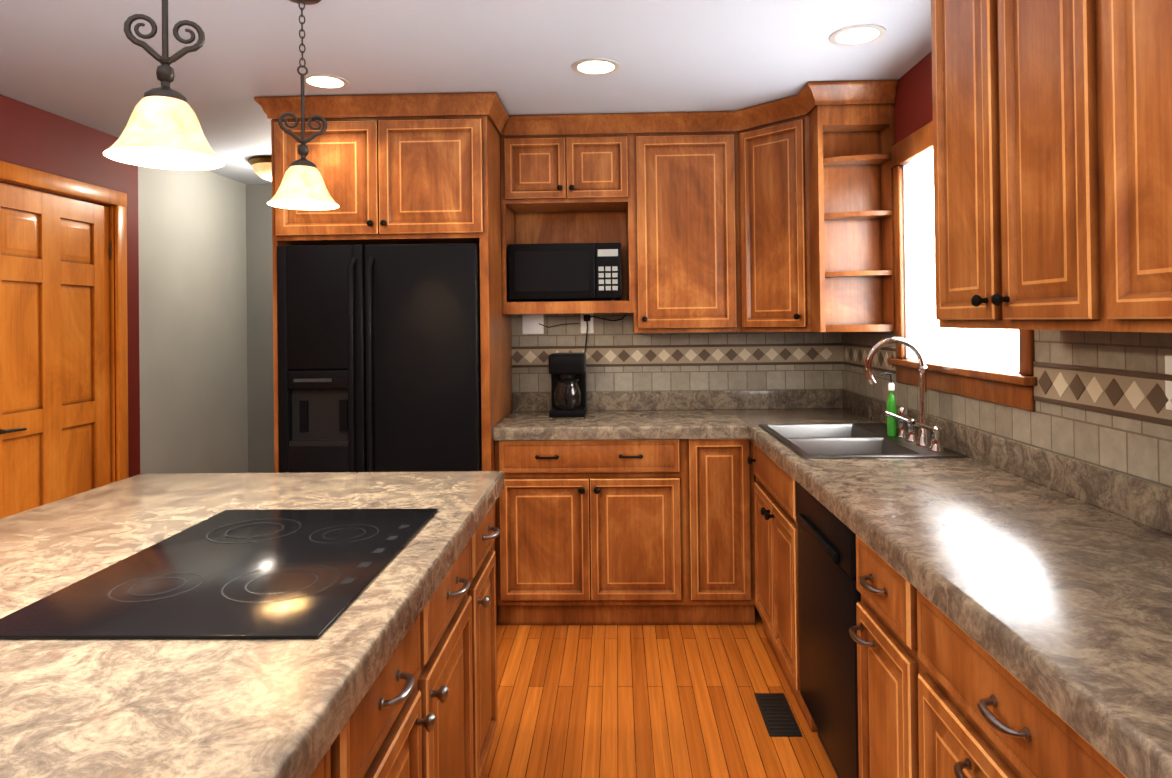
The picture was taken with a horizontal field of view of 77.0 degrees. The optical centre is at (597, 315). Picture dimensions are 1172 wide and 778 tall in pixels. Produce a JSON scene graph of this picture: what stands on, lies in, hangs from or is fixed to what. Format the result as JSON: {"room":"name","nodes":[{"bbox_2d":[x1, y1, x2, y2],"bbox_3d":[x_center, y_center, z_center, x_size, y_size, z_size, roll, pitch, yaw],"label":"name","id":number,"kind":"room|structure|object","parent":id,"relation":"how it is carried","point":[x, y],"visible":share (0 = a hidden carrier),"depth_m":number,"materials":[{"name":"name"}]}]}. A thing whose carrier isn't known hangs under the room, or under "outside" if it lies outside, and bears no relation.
{"room":"kitchen","nodes":[
{"label":"kitchen","id":0,"kind":"room"},
{"bbox_2d":[0,94,247,476],"bbox_3d":[-2.675,0.238,2.097,0.120,2.420,6.690,-1,0,1],"label":"wall","id":1,"kind":"structure","parent":0,"point":[193,325],"depth_m":4.45,"materials":[{"name":"grey paint"}]},
{"bbox_2d":[0,182,111,518],"bbox_3d":[-2.584,0.431,3.514,0.093,2.028,0.814,-1,0,1],"label":"door","id":2,"kind":"structure","parent":1,"relation":"in","point":[55,381],"depth_m":3.51,"materials":[{"name":"brown wood"}]},
{"bbox_2d":[0,161,128,482],"bbox_3d":[-2.625,0.395,3.510,0.142,2.125,0.970,-1,0,1],"label":"door frame","id":3,"kind":"structure","parent":1,"relation":"attached to","point":[114,201],"depth_m":3.92,"materials":[{"name":"brown wood"}]},
{"bbox_2d":[246,184,274,472],"bbox_3d":[-1.934,0.253,5.364,1.190,2.420,0.120,-1,0,1],"label":"wall","id":4,"kind":"structure","parent":0,"point":[260,357],"depth_m":5.32,"materials":[{"name":"grey paint"}]},
{"bbox_2d":[0,0,931,183],"bbox_3d":[-0.688,-1.037,1.994,4.130,0.080,6.810,-1,0,1],"label":"ceiling","id":5,"kind":"structure","parent":0,"point":[88,63],"depth_m":2.79,"materials":[{"name":"paint"}]},
{"bbox_2d":[103,0,224,169],"bbox_3d":[-0.852,-0.653,1.450,0.206,0.691,0.206,-1,0,1],"label":"pendant light","id":6,"kind":"object","parent":5,"relation":"hanging from","point":[163,129],"visible":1,"depth_m":1.43,"materials":[{"name":"white glass"}]},
{"bbox_2d":[248,156,271,180],"bbox_3d":[-1.993,-0.885,4.593,0.336,0.152,0.336,-1,0,1],"label":"light","id":7,"kind":"object","parent":5,"relation":"attached to","point":[261,166],"visible":0.38,"depth_m":4.47,"materials":[{"name":"beige glass"}]},
{"bbox_2d":[267,0,338,209],"bbox_3d":[-0.901,-0.665,2.252,0.206,0.654,0.206,-1,0,1],"label":"pendant light","id":8,"kind":"object","parent":5,"relation":"hanging from","point":[302,186],"visible":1,"depth_m":2.24,"materials":[{"name":"white glass"}]},
{"bbox_2d":[300,74,349,89],"bbox_3d":[-1.143,-0.980,3.091,0.195,0.006,0.195,-1,0,-20],"label":"recessed light","id":9,"kind":"object","parent":5,"relation":"in","point":[321,81],"depth_m":3.08,"materials":[{"name":"grey"}]},
{"bbox_2d":[572,58,619,75],"bbox_3d":[-0.007,-0.995,2.951,0.195,0.006,0.195,-1,0,-23],"label":"recessed light","id":10,"kind":"object","parent":5,"relation":"in","point":[590,66],"depth_m":2.94,"materials":[{"name":"grey"}]},
{"bbox_2d":[829,24,885,45],"bbox_3d":[0.936,-1.009,2.656,0.195,0.006,0.195,-1,0,-7],"label":"recessed light","id":11,"kind":"object","parent":5,"relation":"in","point":[857,35],"depth_m":2.65,"materials":[{"name":"grey"}]},
{"bbox_2d":[508,243,620,301],"bbox_3d":[-0.160,-0.216,3.804,0.560,0.288,0.312,-1,0,1],"label":"microwave","id":12,"kind":"object","parent":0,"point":[566,272],"visible":0.92,"depth_m":3.65,"materials":[{"name":"black"}]},
{"bbox_2d":[482,606,837,777],"bbox_3d":[-0.657,1.452,1.975,4.130,0.060,6.810,-1,0,1],"label":"floor","id":13,"kind":"structure","parent":0,"point":[626,701],"depth_m":2.68,"materials":[{"name":"brown wood"}]},
{"bbox_2d":[310,712,353,777],"bbox_3d":[-0.654,0.973,0.708,0.585,0.880,0.630,-1,0,1],"label":"base cabinet","id":14,"kind":"object","parent":13,"relation":"on","point":[338,762],"depth_m":1.04,"materials":[{"name":"brown wood"}]},
{"bbox_2d":[0,471,503,777],"bbox_3d":[-0.929,0.530,1.384,1.200,0.058,2.040,-1,0,1],"label":"countertop","id":15,"kind":"structure","parent":14,"relation":"on","point":[177,708],"depth_m":1.08,"materials":[{"name":"stone"}]},
{"bbox_2d":[0,509,437,638],"bbox_3d":[-0.691,0.495,1.508,0.550,0.007,0.760,-1,0,1],"label":"cooktop","id":16,"kind":"object","parent":15,"relation":"in","point":[277,574],"visible":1,"depth_m":1.36,"materials":[{"name":"black glass"}]},
{"bbox_2d":[277,243,481,472],"bbox_3d":[-0.968,0.561,3.584,0.897,1.755,0.763,-1,0,1],"label":"fridge","id":17,"kind":"object","parent":13,"relation":"on","point":[379,357],"visible":0.6,"depth_m":3.27,"materials":[{"name":"black metal"}]},
{"bbox_2d":[271,115,511,626],"bbox_3d":[-0.963,0.268,3.628,0.978,2.340,0.754,-1,0,1],"label":"tall cabinet","id":18,"kind":"object","parent":13,"relation":"on","point":[413,180],"visible":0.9,"depth_m":3.30,"materials":[{"name":"brown wood"}]},
{"bbox_2d":[354,594,433,777],"bbox_3d":[-0.640,0.977,1.248,0.585,0.880,0.450,-1,0,1],"label":"base cabinet","id":19,"kind":"object","parent":13,"relation":"on","point":[426,707],"depth_m":1.32,"materials":[{"name":"brown wood"}]},
{"bbox_2d":[434,528,481,777],"bbox_3d":[-0.627,0.980,1.723,0.585,0.880,0.500,-1,0,1],"label":"base cabinet","id":20,"kind":"object","parent":13,"relation":"on","point":[458,598],"depth_m":1.79,"materials":[{"name":"brown wood"}]},
{"bbox_2d":[478,503,499,775],"bbox_3d":[-0.616,0.983,2.163,0.585,0.880,0.380,-1,0,1],"label":"base cabinet","id":21,"kind":"object","parent":13,"relation":"on","point":[487,531],"depth_m":2.19,"materials":[{"name":"brown wood"}]},
{"bbox_2d":[495,438,754,624],"bbox_3d":[0.130,0.985,3.645,1.184,0.880,0.654,-1,0,1],"label":"base cabinet","id":22,"kind":"object","parent":13,"relation":"on","point":[631,532],"visible":0.96,"depth_m":3.36,"materials":[{"name":"brown wood"}]},
{"bbox_2d":[493,391,740,439],"bbox_3d":[0.102,0.485,3.651,1.140,0.158,0.647,-1,0,1],"label":"countertop","id":23,"kind":"structure","parent":22,"relation":"on","point":[638,414],"depth_m":3.63,"materials":[{"name":"stone"}]},
{"bbox_2d":[548,352,586,417],"bbox_3d":[-0.154,0.351,3.776,0.180,0.315,0.269,-1,0,1],"label":"coffee maker","id":24,"kind":"object","parent":23,"relation":"on","point":[567,371],"visible":1,"depth_m":3.70,"materials":[{"name":"black plastic"}]},
{"bbox_2d":[754,693,801,736],"bbox_3d":[0.634,1.407,2.607,0.110,0.008,0.280,-1,0,1],"label":"floor vent","id":25,"kind":"object","parent":13,"relation":"in","point":[777,715],"visible":1,"depth_m":2.59,"materials":[{"name":"black metal"}]},
{"bbox_2d":[795,481,860,777],"bbox_3d":[0.956,0.966,2.187,0.620,0.876,0.602,-1,0,1],"label":"dishwasher","id":26,"kind":"object","parent":13,"relation":"on","point":[829,595],"visible":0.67,"depth_m":2.12,"materials":[{"name":"black metal"}]},
{"bbox_2d":[849,535,902,777],"bbox_3d":[0.963,0.960,1.691,0.620,0.880,0.380,-1,0,1],"label":"base cabinet","id":27,"kind":"object","parent":13,"relation":"on","point":[878,638],"depth_m":1.72,"materials":[{"name":"brown wood"}]},
{"bbox_2d":[899,574,1127,777],"bbox_3d":[0.948,0.956,1.121,0.620,0.880,0.760,-1,0,1],"label":"base cabinet","id":28,"kind":"object","parent":13,"relation":"on","point":[941,694],"depth_m":1.27,"materials":[{"name":"brown wood"}]},
{"bbox_2d":[745,389,865,400],"bbox_3d":[1.016,0.463,3.628,0.510,0.139,0.647,-1,0,1],"label":"countertop","id":29,"kind":"structure","parent":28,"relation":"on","point":[766,395],"depth_m":3.93,"materials":[{"name":"stone"}]},
{"bbox_2d":[729,390,1171,777],"bbox_3d":[0.944,0.460,1.734,0.645,0.158,4.437,-1,0,1],"label":"countertop","id":30,"kind":"structure","parent":28,"relation":"on","point":[1045,577],"depth_m":1.51,"materials":[{"name":"stone"}]},
{"bbox_2d":[759,423,966,458],"bbox_3d":[0.992,0.577,2.914,0.554,0.190,0.804,-1,0,1],"label":"sink","id":31,"kind":"object","parent":30,"relation":"in","point":[844,440],"visible":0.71,"depth_m":2.90,"materials":[{"name":"silver metal"}]},
{"bbox_2d":[881,372,896,435],"bbox_3d":[1.169,0.353,2.961,0.060,0.253,0.060,-1,0,1],"label":"soap bottle","id":32,"kind":"object","parent":31,"relation":"on","point":[891,405],"visible":1,"depth_m":2.94,"materials":[{"name":"green plastic"}]},
{"bbox_2d":[864,337,944,452],"bbox_3d":[1.103,0.278,2.741,0.242,0.402,0.362,-1,0,1],"label":"faucet","id":33,"kind":"object","parent":30,"relation":"on","point":[922,439],"visible":1,"depth_m":2.69,"materials":[{"name":"silver metal"}]},
{"bbox_2d":[895,51,932,358],"bbox_3d":[1.317,0.184,1.357,0.120,2.420,5.420,-1,0,1],"label":"wall","id":34,"kind":"structure","parent":0,"point":[913,107],"depth_m":3.00,"materials":[{"name":"red paint"}]},
{"bbox_2d":[816,104,891,331],"bbox_3d":[1.140,-0.427,3.641,0.333,1.000,0.630,-1,0,1],"label":"upper cabinet","id":35,"kind":"object","parent":34,"relation":"attached to","point":[854,205],"depth_m":3.32,"materials":[{"name":"brown wood"}]},
{"bbox_2d":[887,121,1037,410],"bbox_3d":[1.321,-0.228,2.661,0.170,1.018,1.080,-1,0,1],"label":"window","id":36,"kind":"structure","parent":34,"relation":"in","point":[992,365],"depth_m":3.00,"materials":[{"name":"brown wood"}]},
{"bbox_2d":[931,0,1082,330],"bbox_3d":[1.080,-0.456,1.678,0.350,0.970,0.700,-1,0,1],"label":"upper cabinet","id":37,"kind":"object","parent":34,"relation":"attached to","point":[1052,143],"depth_m":1.63,"materials":[{"name":"brown wood"}]},
{"bbox_2d":[843,330,1171,488],"bbox_3d":[1.251,0.185,1.445,0.016,0.420,4.992,-1,0,1],"label":"wall tile","id":38,"kind":"structure","parent":34,"relation":"attached to","point":[1100,399],"depth_m":1.92,"materials":[{"name":"tile"}]},
{"bbox_2d":[1165,355,1171,374],"label":"outlet plates","id":39,"kind":"object","parent":38,"relation":"attached to","point":[1168,358],"depth_m":1.61,"materials":[{"name":"white plastic"}]},
{"bbox_2d":[1165,380,1171,409],"label":"outlet plates","id":40,"kind":"object","parent":38,"relation":"attached to","point":[1168,384],"depth_m":1.61,"materials":[{"name":"white plastic"}]},
{"bbox_2d":[1079,0,1171,332],"bbox_3d":[1.062,-0.461,0.979,0.350,0.970,0.700,-1,0,1],"label":"upper cabinet","id":41,"kind":"object","parent":34,"relation":"attached to","point":[1125,46],"depth_m":1.27,"materials":[{"name":"brown wood"}]},
{"bbox_3d":[-0.083,0.221,4.045,2.820,2.420,0.120,-1,0,1],"label":"wall","id":42,"kind":"structure","parent":0,"visible":0},
{"bbox_2d":[500,134,635,215],"bbox_3d":[-0.153,-0.735,3.817,0.653,0.350,0.350,-1,0,1],"label":"upper cabinet","id":43,"kind":"object","parent":42,"relation":"attached to","point":[585,174],"depth_m":3.65,"materials":[{"name":"brown wood"}]},
{"bbox_2d":[254,80,897,135],"bbox_3d":[-0.112,-0.944,3.587,2.816,0.088,0.805,-1,0,1],"label":"crown molding","id":44,"kind":"structure","parent":43,"relation":"attached to","point":[809,97],"depth_m":3.31,"materials":[{"name":"brown wood"}]},
{"bbox_2d":[511,313,843,392],"bbox_3d":[0.424,-0.076,3.965,1.794,1.000,0.016,-1,0,1],"label":"wall tile","id":45,"kind":"structure","parent":42,"relation":"attached to","point":[621,356],"depth_m":3.96,"materials":[{"name":"tile"}]},
{"bbox_2d":[522,313,625,352],"label":"outlet plates","id":46,"kind":"object","parent":45,"relation":"attached to","point":[532,323],"depth_m":3.98,"materials":[{"name":"white plastic"}]},
{"bbox_2d":[624,132,739,332],"bbox_3d":[0.429,-0.417,3.799,0.547,1.000,0.350,-1,0,1],"label":"upper cabinet","id":47,"kind":"object","parent":42,"relation":"attached to","point":[680,229],"depth_m":3.63,"materials":[{"name":"brown wood"}]},
{"bbox_2d":[736,108,815,331],"bbox_3d":[0.836,-0.423,3.649,0.275,1.000,0.630,-1,0,1],"label":"upper cabinet","id":48,"kind":"object","parent":42,"relation":"attached to","point":[785,226],"depth_m":3.46,"materials":[{"name":"brown wood"}]}
]}

